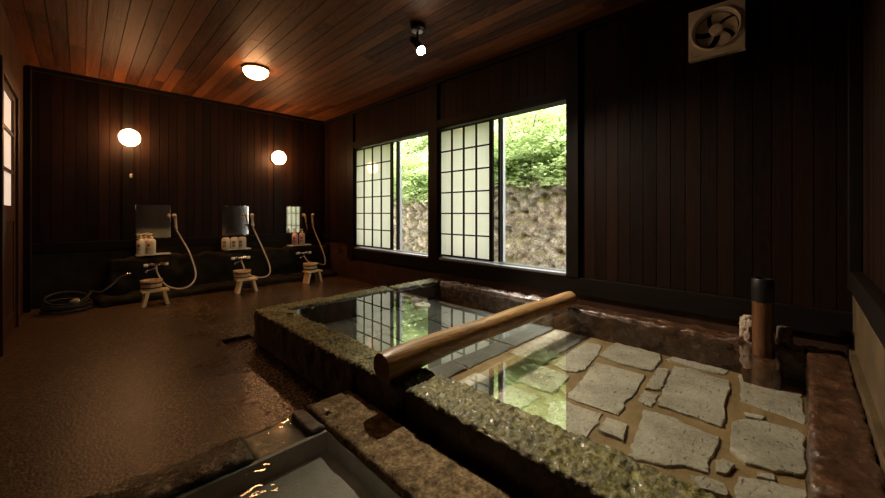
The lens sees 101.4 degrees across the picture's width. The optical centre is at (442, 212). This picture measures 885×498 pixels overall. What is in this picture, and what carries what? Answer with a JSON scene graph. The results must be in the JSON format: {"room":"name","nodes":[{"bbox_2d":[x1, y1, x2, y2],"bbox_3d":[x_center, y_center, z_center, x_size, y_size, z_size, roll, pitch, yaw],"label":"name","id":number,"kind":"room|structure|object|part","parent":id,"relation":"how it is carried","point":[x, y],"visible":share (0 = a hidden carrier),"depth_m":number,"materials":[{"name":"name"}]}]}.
{"room":"spa","nodes":[
{"label":"spa","id":0,"kind":"room"},
{"bbox_2d":[0,1,24,316],"bbox_3d":[-2.266,-0.061,1.609,0.120,2.923,6.100,0,0,-45],"label":"wall","id":1,"kind":"structure","parent":0,"point":[9,49],"depth_m":3.35,"materials":[{"name":"brown wood"}]},
{"bbox_2d":[0,55,19,356],"bbox_3d":[-3.446,-0.050,2.847,0.082,2.100,1.000,0,0,-45],"label":"door","id":2,"kind":"structure","parent":1,"relation":"in","point":[9,90],"depth_m":2.91,"materials":[{"name":"brown wood"}]},
{"bbox_3d":[-3.438,-0.505,2.841,0.006,0.890,0.680,0,0,-45],"label":"frosted pane","id":3,"kind":"part","parent":2,"relation":"part of","materials":[{"name":"white glass"}]},
{"bbox_3d":[-3.435,0.455,2.844,0.018,0.768,0.674,0,0,-45],"label":"panel","id":4,"kind":"part","parent":2,"relation":"part of","materials":[{"name":"brown wood"}]},
{"bbox_2d":[23,66,31,312],"bbox_3d":[-4.216,-0.236,3.678,0.050,2.473,0.124,0,0,-45],"label":"trim","id":5,"kind":"structure","parent":1,"relation":"attached to","point":[27,72],"depth_m":3.64,"materials":[{"name":"brown wood"}]},
{"bbox_2d":[32,71,324,243],"bbox_3d":[-3.177,-0.202,4.955,3.525,2.643,0.120,0,0,-45],"label":"wall","id":6,"kind":"structure","parent":0,"point":[195,158],"depth_m":4.53,"materials":[{"name":"brown wood"}]},
{"bbox_2d":[122,87,133,239],"bbox_3d":[-3.732,-0.582,4.297,0.104,1.803,0.025,0,0,-45],"label":"trim","id":7,"kind":"structure","parent":6,"relation":"attached to","point":[127,93],"depth_m":4.28,"materials":[{"name":"brown wood"}]},
{"bbox_2d":[118,129,140,145],"bbox_3d":[-3.638,-0.872,4.208,0.196,0.196,0.233,0,0,-45],"label":"wall lamp","id":8,"kind":"object","parent":6,"relation":"attached to","point":[128,137],"visible":1,"depth_m":4.14,"materials":[{"name":"white glass"}]},
{"bbox_2d":[135,204,169,238],"bbox_3d":[-3.569,0.105,4.470,0.340,0.424,0.010,0,0,-45],"label":"wall mirror","id":9,"kind":"object","parent":6,"relation":"attached to","point":[154,219],"visible":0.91,"depth_m":4.47,"materials":[{"name":"silver glass"}]},
{"bbox_2d":[25,65,323,123],"bbox_3d":[-3.127,-1.500,4.891,3.305,0.044,0.040,0,0,-45],"label":"trim","id":10,"kind":"structure","parent":6,"relation":"attached to","point":[33,68],"depth_m":4.49,"materials":[{"name":"brown wood"}]},
{"bbox_2d":[32,238,324,308],"bbox_3d":[-3.132,0.700,4.893,3.298,0.600,0.029,0,0,-45],"label":"wall panel","id":11,"kind":"object","parent":6,"relation":"attached to","point":[81,271],"visible":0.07,"depth_m":4.00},
{"bbox_2d":[32,232,325,253],"bbox_3d":[-3.125,0.370,4.890,3.305,0.100,0.045,0,0,-45],"label":"trim","id":12,"kind":"structure","parent":6,"relation":"attached to","point":[115,244],"depth_m":4.46,"materials":[{"name":"brown wood"}]},
{"bbox_2d":[222,205,248,235],"bbox_3d":[-2.923,0.105,5.115,0.340,0.424,0.010,0,0,-45],"label":"wall mirror","id":13,"kind":"object","parent":6,"relation":"attached to","point":[235,219],"visible":1,"depth_m":5.11,"materials":[{"name":"silver metal"}]},
{"bbox_2d":[274,115,280,233],"bbox_3d":[-2.515,-0.582,5.514,0.104,1.803,0.025,0,0,-45],"label":"trim","id":14,"kind":"structure","parent":6,"relation":"attached to","point":[277,119],"depth_m":5.50,"materials":[{"name":"brown wood"}]},
{"bbox_2d":[271,151,285,163],"bbox_3d":[-2.447,-0.822,5.400,0.196,0.196,0.233,0,0,-45],"label":"wall lamp","id":15,"kind":"object","parent":6,"relation":"attached to","point":[278,157],"visible":1,"depth_m":5.32,"materials":[{"name":"white glass"}]},
{"bbox_2d":[286,206,307,232],"bbox_3d":[-2.301,0.105,5.737,0.340,0.424,0.010,0,0,-45],"label":"wall mirror","id":16,"kind":"object","parent":6,"relation":"attached to","point":[296,217],"visible":1,"depth_m":5.73,"materials":[{"name":"silver metal"}]},
{"bbox_2d":[0,276,379,497],"bbox_3d":[-1.094,1.060,2.781,3.415,0.120,5.900,0,0,-45],"label":"floor","id":17,"kind":"structure","parent":0,"point":[94,399],"depth_m":2.06,"materials":[{"name":"brown stone"}]},
{"bbox_2d":[38,271,132,314],"bbox_3d":[-3.675,0.835,3.798,0.327,0.317,0.755,0,0,35],"label":"hose","id":18,"kind":"object","parent":17,"relation":"on","point":[76,304],"visible":1,"depth_m":3.62,"materials":[{"name":"black rubber"}]},
{"bbox_2d":[140,287,169,307],"bbox_3d":[-3.129,0.915,3.942,0.150,0.170,0.241,0,0,44],"label":"stool","id":19,"kind":"object","parent":17,"relation":"on","point":[162,290],"visible":0.98,"depth_m":3.90,"materials":[{"name":"brown wood"}]},
{"bbox_3d":[-3.189,0.926,3.879,0.132,0.148,0.067,0,0,44],"label":"leg","id":20,"kind":"part","parent":19,"relation":"part of","materials":[{"name":"brown wood"}]},
{"bbox_2d":[140,278,162,290],"bbox_3d":[-3.159,0.777,3.929,0.200,0.105,0.200,0,0,-45],"label":"tub","id":21,"kind":"object","parent":19,"relation":"on","point":[152,284],"visible":1,"depth_m":3.87,"materials":[{"name":"brown wood"}]},
{"bbox_3d":[-3.129,0.841,3.942,0.150,0.022,0.236,0,0,44],"label":"seat","id":22,"kind":"part","parent":19,"relation":"part of","materials":[{"name":"brown wood"}]},
{"bbox_3d":[-3.069,0.926,4.005,0.132,0.148,0.067,0,0,44],"label":"leg","id":23,"kind":"part","parent":19,"relation":"part of","materials":[{"name":"brown wood"}]},
{"bbox_2d":[93,269,336,307],"bbox_3d":[-2.750,0.962,4.872,2.805,0.142,0.327,0,0,-45],"label":"stone ledge","id":24,"kind":"object","parent":17,"relation":"on","point":[102,300],"visible":0.73,"depth_m":4.51,"materials":[{"name":"black stone"}]},
{"bbox_2d":[104,244,329,295],"bbox_3d":[-2.857,0.766,5.054,2.728,0.534,0.224,0,0,-45],"label":"counter","id":25,"kind":"object","parent":17,"relation":"on","point":[211,266],"visible":0.62,"depth_m":4.74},
{"bbox_2d":[135,252,170,256],"bbox_3d":[-3.516,0.507,4.403,0.330,0.030,0.160,0,0,-45],"label":"shelf","id":26,"kind":"object","parent":25,"relation":"on","point":[162,253],"visible":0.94,"depth_m":4.37,"materials":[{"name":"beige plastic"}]},
{"bbox_2d":[136,234,145,254],"bbox_3d":[-3.573,0.367,4.290,0.089,0.248,0.090,0,0,39],"label":"pump bottle","id":27,"kind":"object","parent":26,"relation":"on","point":[140,243],"visible":1,"depth_m":4.26,"materials":[{"name":"beige plastic"}]},
{"bbox_2d":[142,233,147,253],"bbox_3d":[-3.599,0.367,4.389,0.089,0.248,0.090,0,0,28],"label":"pump bottle","id":28,"kind":"object","parent":26,"relation":"on","point":[145,234],"visible":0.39,"depth_m":4.37,"materials":[{"name":"beige plastic"}]},
{"bbox_2d":[146,233,155,253],"bbox_3d":[-3.502,0.367,4.354,0.090,0.248,0.089,0,0,-45],"label":"pump bottle","id":29,"kind":"object","parent":26,"relation":"on","point":[151,243],"visible":1,"depth_m":4.33,"materials":[{"name":"beige plastic"}]},
{"bbox_2d":[144,214,196,289],"bbox_3d":[-3.303,0.463,4.396,0.514,0.911,0.311,0,0,-45],"label":"shower mixer","id":30,"kind":"object","parent":25,"relation":"attached to","point":[174,216],"visible":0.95,"depth_m":4.39,"materials":[{"name":"silver metal"}]},
{"bbox_2d":[225,247,250,250],"bbox_3d":[-2.871,0.507,5.049,0.330,0.030,0.160,0,0,-45],"label":"shelf","id":31,"kind":"object","parent":25,"relation":"on","point":[246,248],"visible":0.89,"depth_m":5.02,"materials":[{"name":"silver metal"}]},
{"bbox_2d":[222,237,229,249],"bbox_3d":[-2.942,0.411,4.914,0.100,0.160,0.099,0,0,-45],"label":"soap bottle","id":32,"kind":"object","parent":31,"relation":"on","point":[225,241],"visible":1,"depth_m":4.88,"materials":[{"name":"beige plastic"}]},
{"bbox_2d":[230,237,238,248],"bbox_3d":[-2.867,0.411,4.989,0.099,0.160,0.100,0,0,34],"label":"soap bottle","id":33,"kind":"object","parent":31,"relation":"on","point":[234,241],"visible":1,"depth_m":4.95,"materials":[{"name":"beige plastic"}]},
{"bbox_2d":[238,237,245,247],"bbox_3d":[-2.800,0.411,5.063,0.100,0.160,0.099,0,0,-39],"label":"soap bottle","id":34,"kind":"object","parent":31,"relation":"on","point":[242,240],"visible":0.97,"depth_m":5.02,"materials":[{"name":"beige plastic"}]},
{"bbox_2d":[231,214,270,277],"bbox_3d":[-2.649,0.448,5.013,0.484,0.881,0.364,0,0,-45],"label":"shower mixer","id":35,"kind":"object","parent":25,"relation":"attached to","point":[251,215],"visible":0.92,"depth_m":5.05,"materials":[{"name":"silver metal"}]},
{"bbox_2d":[287,244,310,246],"bbox_3d":[-2.249,0.507,5.671,0.330,0.030,0.160,0,0,-45],"label":"shelf","id":36,"kind":"object","parent":25,"relation":"on","point":[298,244],"visible":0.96,"depth_m":5.61,"materials":[{"name":"beige wood"}]},
{"bbox_2d":[292,229,297,244],"bbox_3d":[-2.277,0.367,5.586,0.090,0.248,0.089,0,0,-45],"label":"pump bottle","id":37,"kind":"object","parent":36,"relation":"on","point":[294,235],"visible":1,"depth_m":5.55,"materials":[{"name":"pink plastic"}]},
{"bbox_2d":[299,229,304,244],"bbox_3d":[-2.199,0.367,5.664,0.089,0.248,0.090,0,0,36],"label":"pump bottle","id":38,"kind":"object","parent":36,"relation":"on","point":[301,235],"visible":1,"depth_m":5.63,"materials":[{"name":"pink plastic"}]},
{"bbox_2d":[296,214,325,264],"bbox_3d":[-2.075,0.416,5.647,0.244,0.817,0.477,0,0,36],"label":"shower mixer","id":39,"kind":"object","parent":25,"relation":"attached to","point":[312,215],"visible":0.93,"depth_m":5.74,"materials":[{"name":"silver metal"}]},
{"bbox_2d":[234,277,257,293],"bbox_3d":[-2.496,0.915,4.603,0.241,0.170,0.150,0,0,-42],"label":"stool","id":40,"kind":"object","parent":17,"relation":"on","point":[251,279],"visible":0.94,"depth_m":4.56,"materials":[{"name":"brown wood"}]},
{"bbox_3d":[-2.561,0.926,4.545,0.067,0.148,0.132,0,0,-42],"label":"leg","id":41,"kind":"part","parent":40,"relation":"part of","materials":[{"name":"brown wood"}]},
{"bbox_2d":[233,269,250,279],"bbox_3d":[-2.536,0.777,4.580,0.200,0.105,0.200,0,0,5],"label":"tub","id":42,"kind":"object","parent":40,"relation":"on","point":[241,274],"visible":1,"depth_m":4.51,"materials":[{"name":"brown wood"}]},
{"bbox_3d":[-2.496,0.841,4.603,0.236,0.022,0.150,0,0,-42],"label":"seat","id":43,"kind":"part","parent":40,"relation":"part of","materials":[{"name":"brown wood"}]},
{"bbox_3d":[-2.432,0.926,4.662,0.067,0.148,0.132,0,0,-42],"label":"leg","id":44,"kind":"part","parent":40,"relation":"part of","materials":[{"name":"brown wood"}]},
{"bbox_2d":[85,390,513,497],"bbox_3d":[-0.295,0.935,0.698,1.344,0.149,1.808,0,0,-45],"label":"plunge pool","id":45,"kind":"object","parent":17,"relation":"on","point":[353,449],"visible":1,"depth_m":1.30,"materials":[{"name":"stone"}]},
{"bbox_2d":[303,269,322,283],"bbox_3d":[-1.881,0.915,5.247,0.150,0.170,0.241,0,0,42],"label":"stool","id":46,"kind":"object","parent":17,"relation":"on","point":[307,275],"visible":0.97,"depth_m":5.20,"materials":[{"name":"brown wood"}]},
{"bbox_3d":[-1.939,0.926,5.182,0.132,0.148,0.067,0,0,42],"label":"leg","id":47,"kind":"part","parent":46,"relation":"part of","materials":[{"name":"brown wood"}]},
{"bbox_2d":[303,262,317,270],"bbox_3d":[-1.911,0.777,5.234,0.200,0.105,0.200,0,0,-35],"label":"tub","id":48,"kind":"object","parent":46,"relation":"on","point":[307,266],"visible":1,"depth_m":5.16,"materials":[{"name":"brown wood"}]},
{"bbox_3d":[-1.881,0.841,5.247,0.150,0.022,0.236,0,0,42],"label":"seat","id":49,"kind":"part","parent":46,"relation":"part of","materials":[{"name":"brown wood"}]},
{"bbox_3d":[-1.823,0.926,5.312,0.132,0.148,0.067,0,0,42],"label":"leg","id":50,"kind":"part","parent":46,"relation":"part of","materials":[{"name":"brown wood"}]},
{"bbox_2d":[253,278,884,497],"bbox_3d":[0.354,0.867,2.368,1.968,0.291,3.241,0,0,-45],"label":"bath","id":51,"kind":"object","parent":17,"relation":"on","point":[577,400],"visible":0.89,"depth_m":1.74,"materials":[{"name":"grey stone"}]},
{"bbox_2d":[373,291,576,381],"bbox_3d":[0.374,0.673,2.235,1.828,0.133,0.137,0,0,-45],"label":"log","id":52,"kind":"object","parent":51,"relation":"on","point":[394,362],"visible":1,"depth_m":1.88,"materials":[{"name":"brown wood"}]},
{"bbox_2d":[739,315,751,340],"bbox_3d":[1.804,0.682,2.141,0.090,0.156,0.076,0,0,-45],"label":"rock","id":53,"kind":"object","parent":51,"relation":"on","point":[745,329],"visible":0.69,"depth_m":2.12,"materials":[{"name":"beige stone"}]},
{"bbox_2d":[751,277,774,357],"bbox_3d":[1.792,0.581,2.027,0.100,0.429,0.100,0,0,-45],"label":"spout","id":54,"kind":"object","parent":51,"relation":"on","point":[762,288],"visible":1,"depth_m":1.99,"materials":[{"name":"brown wood"}]},
{"bbox_3d":[1.792,0.642,2.027,0.093,0.305,0.093,0,0,-45],"label":"spout","id":55,"kind":"part","parent":54,"relation":"part of","materials":[{"name":"brown wood"}]},
{"bbox_2d":[775,325,792,347],"bbox_3d":[1.923,0.697,2.037,0.090,0.120,0.072,0,0,-45],"label":"rock","id":56,"kind":"object","parent":51,"relation":"on","point":[784,338],"visible":0.94,"depth_m":2.01,"materials":[{"name":"stone"}]},
{"label":"water","id":57,"kind":"object","parent":51,"relation":"in","visible":0},
{"bbox_2d":[414,302,430,308],"bbox_3d":[-0.166,0.764,2.995,0.136,0.037,0.136,0,0,-45],"label":"disc","id":58,"kind":"object","parent":57,"relation":"on","point":[421,305],"visible":1,"depth_m":2.95,"materials":[{"name":"beige plastic"}]},
{"bbox_2d":[0,0,645,120],"bbox_3d":[-1.055,-1.583,2.820,3.545,0.120,6.140,0,0,-45],"label":"ceiling","id":59,"kind":"structure","parent":0,"point":[325,60],"depth_m":3.20,"materials":[{"name":"brown wood"}]},
{"bbox_2d":[242,63,268,79],"bbox_3d":[-1.962,-1.466,3.808,0.256,0.113,0.256,0,0,-45],"label":"ceiling lamp","id":60,"kind":"object","parent":59,"relation":"attached to","point":[253,71],"visible":1,"depth_m":3.73,"materials":[{"name":"white glass"}]},
{"bbox_2d":[409,21,424,54],"bbox_3d":[-0.210,-1.400,2.939,0.124,0.247,0.152,0,0,-45],"label":"spotlight","id":61,"kind":"object","parent":59,"relation":"attached to","point":[416,27],"visible":1,"depth_m":2.90,"materials":[{"name":"black metal"}]},
{"bbox_3d":[-0.202,-1.471,2.932,0.090,0.008,0.090,0,0,-45],"label":"mount plate","id":62,"kind":"part","parent":61,"relation":"part of","materials":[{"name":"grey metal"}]},
{"bbox_3d":[-0.173,-1.310,2.917,0.068,0.068,0.068,0,0,-45],"label":"bulb","id":63,"kind":"part","parent":61,"relation":"part of","materials":[{"name":"white glass"}]},
{"bbox_2d":[325,0,852,312],"bbox_3d":[0.156,-0.202,4.030,0.120,2.643,6.100,0,0,-45],"label":"wall","id":64,"kind":"structure","parent":0,"point":[714,175],"depth_m":2.41,"materials":[{"name":"brown wood"}]},
{"bbox_2d":[324,233,346,241],"bbox_3d":[-1.714,0.388,5.787,0.040,0.095,0.773,0,0,-45],"label":"trim","id":65,"kind":"structure","parent":64,"relation":"attached to","point":[337,237],"depth_m":5.74,"materials":[{"name":"brown wood"}]},
{"bbox_2d":[347,114,354,258],"bbox_3d":[-1.380,-0.416,5.456,0.035,2.213,0.167,0,0,-45],"label":"trim","id":66,"kind":"structure","parent":64,"relation":"attached to","point":[351,118],"depth_m":5.43,"materials":[{"name":"brown wood"}]},
{"bbox_2d":[353,123,427,147],"bbox_3d":[-0.738,-1.014,4.818,0.030,0.093,1.643,0,0,-45],"label":"trim","id":67,"kind":"structure","parent":64,"relation":"attached to","point":[422,127],"depth_m":4.71,"materials":[{"name":"brown wood"}]},
{"bbox_2d":[354,131,427,257],"bbox_3d":[-0.691,-0.221,4.864,0.158,1.493,1.644,0,0,-45],"label":"window","id":68,"kind":"structure","parent":64,"relation":"in","point":[373,163],"depth_m":5.00,"materials":[{"name":"white paper"}]},
{"bbox_3d":[-0.979,-0.227,5.101,0.003,1.398,0.857,0,0,-45],"label":"shoji pane","id":69,"kind":"part","parent":68,"relation":"part of","materials":[{"name":"white paper"}]},
{"bbox_3d":[-0.684,0.509,4.858,0.158,0.034,1.606,0,0,-45],"label":"sill","id":70,"kind":"part","parent":68,"relation":"part of","materials":[{"name":"brown wood"}]},
{"bbox_2d":[428,84,438,259],"bbox_3d":[-0.106,-0.496,4.182,0.035,2.053,0.150,0,0,-45],"label":"trim","id":71,"kind":"structure","parent":64,"relation":"attached to","point":[433,90],"depth_m":4.16,"materials":[{"name":"brown wood"}]},
{"bbox_2d":[323,0,670,124],"bbox_3d":[0.099,-1.498,3.974,0.040,0.049,5.900,0,0,-45],"label":"trim","id":72,"kind":"structure","parent":64,"relation":"attached to","point":[647,4],"depth_m":3.30,"materials":[{"name":"brown wood"}]},
{"bbox_2d":[437,87,565,127],"bbox_3d":[0.497,-1.014,3.583,0.030,0.093,1.551,0,0,-45],"label":"trim","id":73,"kind":"structure","parent":64,"relation":"attached to","point":[560,93],"depth_m":3.45,"materials":[{"name":"brown wood"}]},
{"bbox_2d":[438,98,565,275],"bbox_3d":[0.544,-0.221,3.630,0.158,1.493,1.552,0,0,-45],"label":"window","id":74,"kind":"structure","parent":64,"relation":"in","point":[465,149],"depth_m":3.79,"materials":[{"name":"grey metal"}]},
{"bbox_3d":[0.234,-0.227,3.888,0.003,1.398,0.705,0,0,-45],"label":"shoji pane","id":75,"kind":"part","parent":74,"relation":"part of","materials":[{"name":"white paper"}]},
{"bbox_3d":[0.550,0.509,3.623,0.158,0.034,1.514,0,0,-45],"label":"sill","id":76,"kind":"part","parent":74,"relation":"part of","materials":[{"name":"brown wood"}]},
{"bbox_2d":[566,32,579,277],"bbox_3d":[1.081,-0.496,2.996,0.035,2.053,0.103,0,0,-45],"label":"trim","id":77,"kind":"structure","parent":64,"relation":"attached to","point":[573,40],"depth_m":2.98,"materials":[{"name":"brown wood"}]},
{"bbox_2d":[325,239,852,355],"bbox_3d":[0.118,0.718,3.993,0.022,0.565,5.860,0,0,-45],"label":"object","id":78,"kind":"object","parent":64,"relation":"attached to","point":[379,274],"visible":0.26,"depth_m":3.35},
{"bbox_2d":[354,248,852,339],"bbox_3d":[0.437,0.599,3.647,0.025,0.142,4.960,0,0,-45],"label":"trim","id":79,"kind":"structure","parent":64,"relation":"attached to","point":[833,323],"depth_m":2.60,"materials":[{"name":"black wood"}]},
{"bbox_2d":[688,0,745,63],"bbox_3d":[1.747,-1.165,2.313,0.059,0.324,0.290,0,0,-45],"label":"ventilation fan","id":80,"kind":"object","parent":64,"relation":"attached to","point":[717,30],"visible":1,"depth_m":2.31,"materials":[{"name":"beige plastic"}]},
{"bbox_3d":[1.710,-1.219,2.371,0.023,0.102,0.079,0,0,-45],"label":"blade","id":81,"kind":"part","parent":80,"relation":"part of","materials":[{"name":"beige plastic"}]},
{"bbox_3d":[1.718,-1.117,2.363,0.023,0.082,0.102,0,0,-45],"label":"blade","id":82,"kind":"part","parent":80,"relation":"part of","materials":[{"name":"beige plastic"}]},
{"bbox_3d":[1.766,-1.170,2.332,0.003,0.250,0.260,0,0,-45],"label":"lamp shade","id":83,"kind":"part","parent":80,"relation":"part of","materials":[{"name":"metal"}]},
{"bbox_3d":[1.780,-1.240,2.310,0.105,0.081,0.019,0,0,33],"label":"blade","id":84,"kind":"part","parent":80,"relation":"part of","materials":[{"name":"beige plastic"}]},
{"bbox_3d":[1.776,-1.112,2.301,0.019,0.094,0.099,0,0,-27],"label":"blade","id":85,"kind":"part","parent":80,"relation":"part of","materials":[{"name":"beige plastic"}]},
{"bbox_3d":[1.803,-1.173,2.277,0.023,0.102,0.086,0,0,-45],"label":"blade","id":86,"kind":"part","parent":80,"relation":"part of","materials":[{"name":"beige plastic"}]},
{"bbox_2d":[863,0,884,294],"bbox_3d":[1.080,-0.061,0.698,3.525,2.923,0.120,0,0,-45],"label":"wall","id":87,"kind":"structure","parent":0,"point":[873,10],"depth_m":1.56,"materials":[{"name":"brown wood"}]},
{"bbox_2d":[848,0,862,289],"bbox_3d":[2.133,-0.536,1.872,0.044,1.873,0.050,0,0,-45],"label":"trim","id":88,"kind":"structure","parent":87,"relation":"attached to","point":[855,7],"depth_m":1.86,"materials":[{"name":"brown wood"}]},
{"bbox_2d":[847,296,884,472],"bbox_3d":[1.506,0.600,1.231,1.910,0.400,0.069,0,0,-45],"label":"wall panel","id":89,"kind":"object","parent":87,"relation":"attached to","point":[866,355],"visible":0.8,"depth_m":1.35,"materials":[{"name":"beige paint"}]},
{"bbox_2d":[850,271,884,348],"bbox_3d":[1.458,0.350,1.193,1.950,0.100,0.045,0,0,-45],"label":"trim","id":90,"kind":"structure","parent":87,"relation":"attached to","point":[868,296],"depth_m":1.34,"materials":[{"name":"black wood"}]},
{"bbox_3d":[-0.269,1.550,6.095,2.160,0.300,13.000,0,0,-45],"label":"ground","id":91,"kind":"structure","parent":0,"visible":0},
{"bbox_2d":[394,179,565,269],"bbox_3d":[0.266,0.339,6.629,0.840,2.122,8.604,0,0,-45],"label":"wall","id":92,"kind":"structure","parent":91,"relation":"on","point":[535,217],"depth_m":5.33,"materials":[{"name":"stone"}]},
{"label":"outside","id":93,"kind":"structure","parent":0,"visible":0},
{"bbox_2d":[394,104,565,202],"bbox_3d":[1.662,-4.040,9.440,6.300,8.104,13.000,0,0,-45],"label":"hillside","id":94,"kind":"structure","parent":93,"point":[553,109],"depth_m":6.23,"materials":[{"name":"green plant"}]},
{"bbox_2d":[394,139,427,192],"bbox_3d":[-0.992,-0.830,7.681,2.149,1.558,2.010,0,0,-7],"label":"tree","id":95,"kind":"object","parent":94,"relation":"on","point":[414,153],"visible":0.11,"depth_m":7.33,"materials":[{"name":"green plant"}]},
{"bbox_2d":[394,135,427,160],"bbox_3d":[-1.119,-1.873,9.017,2.318,1.475,2.355,0,0,-45],"label":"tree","id":96,"kind":"object","parent":94,"relation":"on","point":[422,137],"visible":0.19,"depth_m":8.66,"materials":[{"name":"green plant"}]},
{"bbox_2d":[394,104,565,205],"bbox_3d":[1.206,-3.479,9.158,6.449,7.189,10.697,0,0,-45],"label":"undergrowth","id":97,"kind":"object","parent":94,"relation":"on","point":[557,176],"visible":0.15,"depth_m":5.38,"materials":[{"name":"green plant"}]},
{"bbox_2d":[494,144,521,180],"bbox_3d":[0.745,-0.691,6.126,1.428,0.919,1.606,0,0,-45],"label":"shrub","id":98,"kind":"object","parent":94,"relation":"on","point":[494,144],"visible":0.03,"depth_m":5.68,"materials":[{"name":"green plant"}]},
{"bbox_2d":[494,105,565,167],"bbox_3d":[1.130,-1.295,5.750,2.187,1.628,2.068,0,0,-10],"label":"shrub","id":99,"kind":"object","parent":94,"relation":"on","point":[530,121],"visible":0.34,"depth_m":5.35,"materials":[{"name":"green plant"}]}
]}

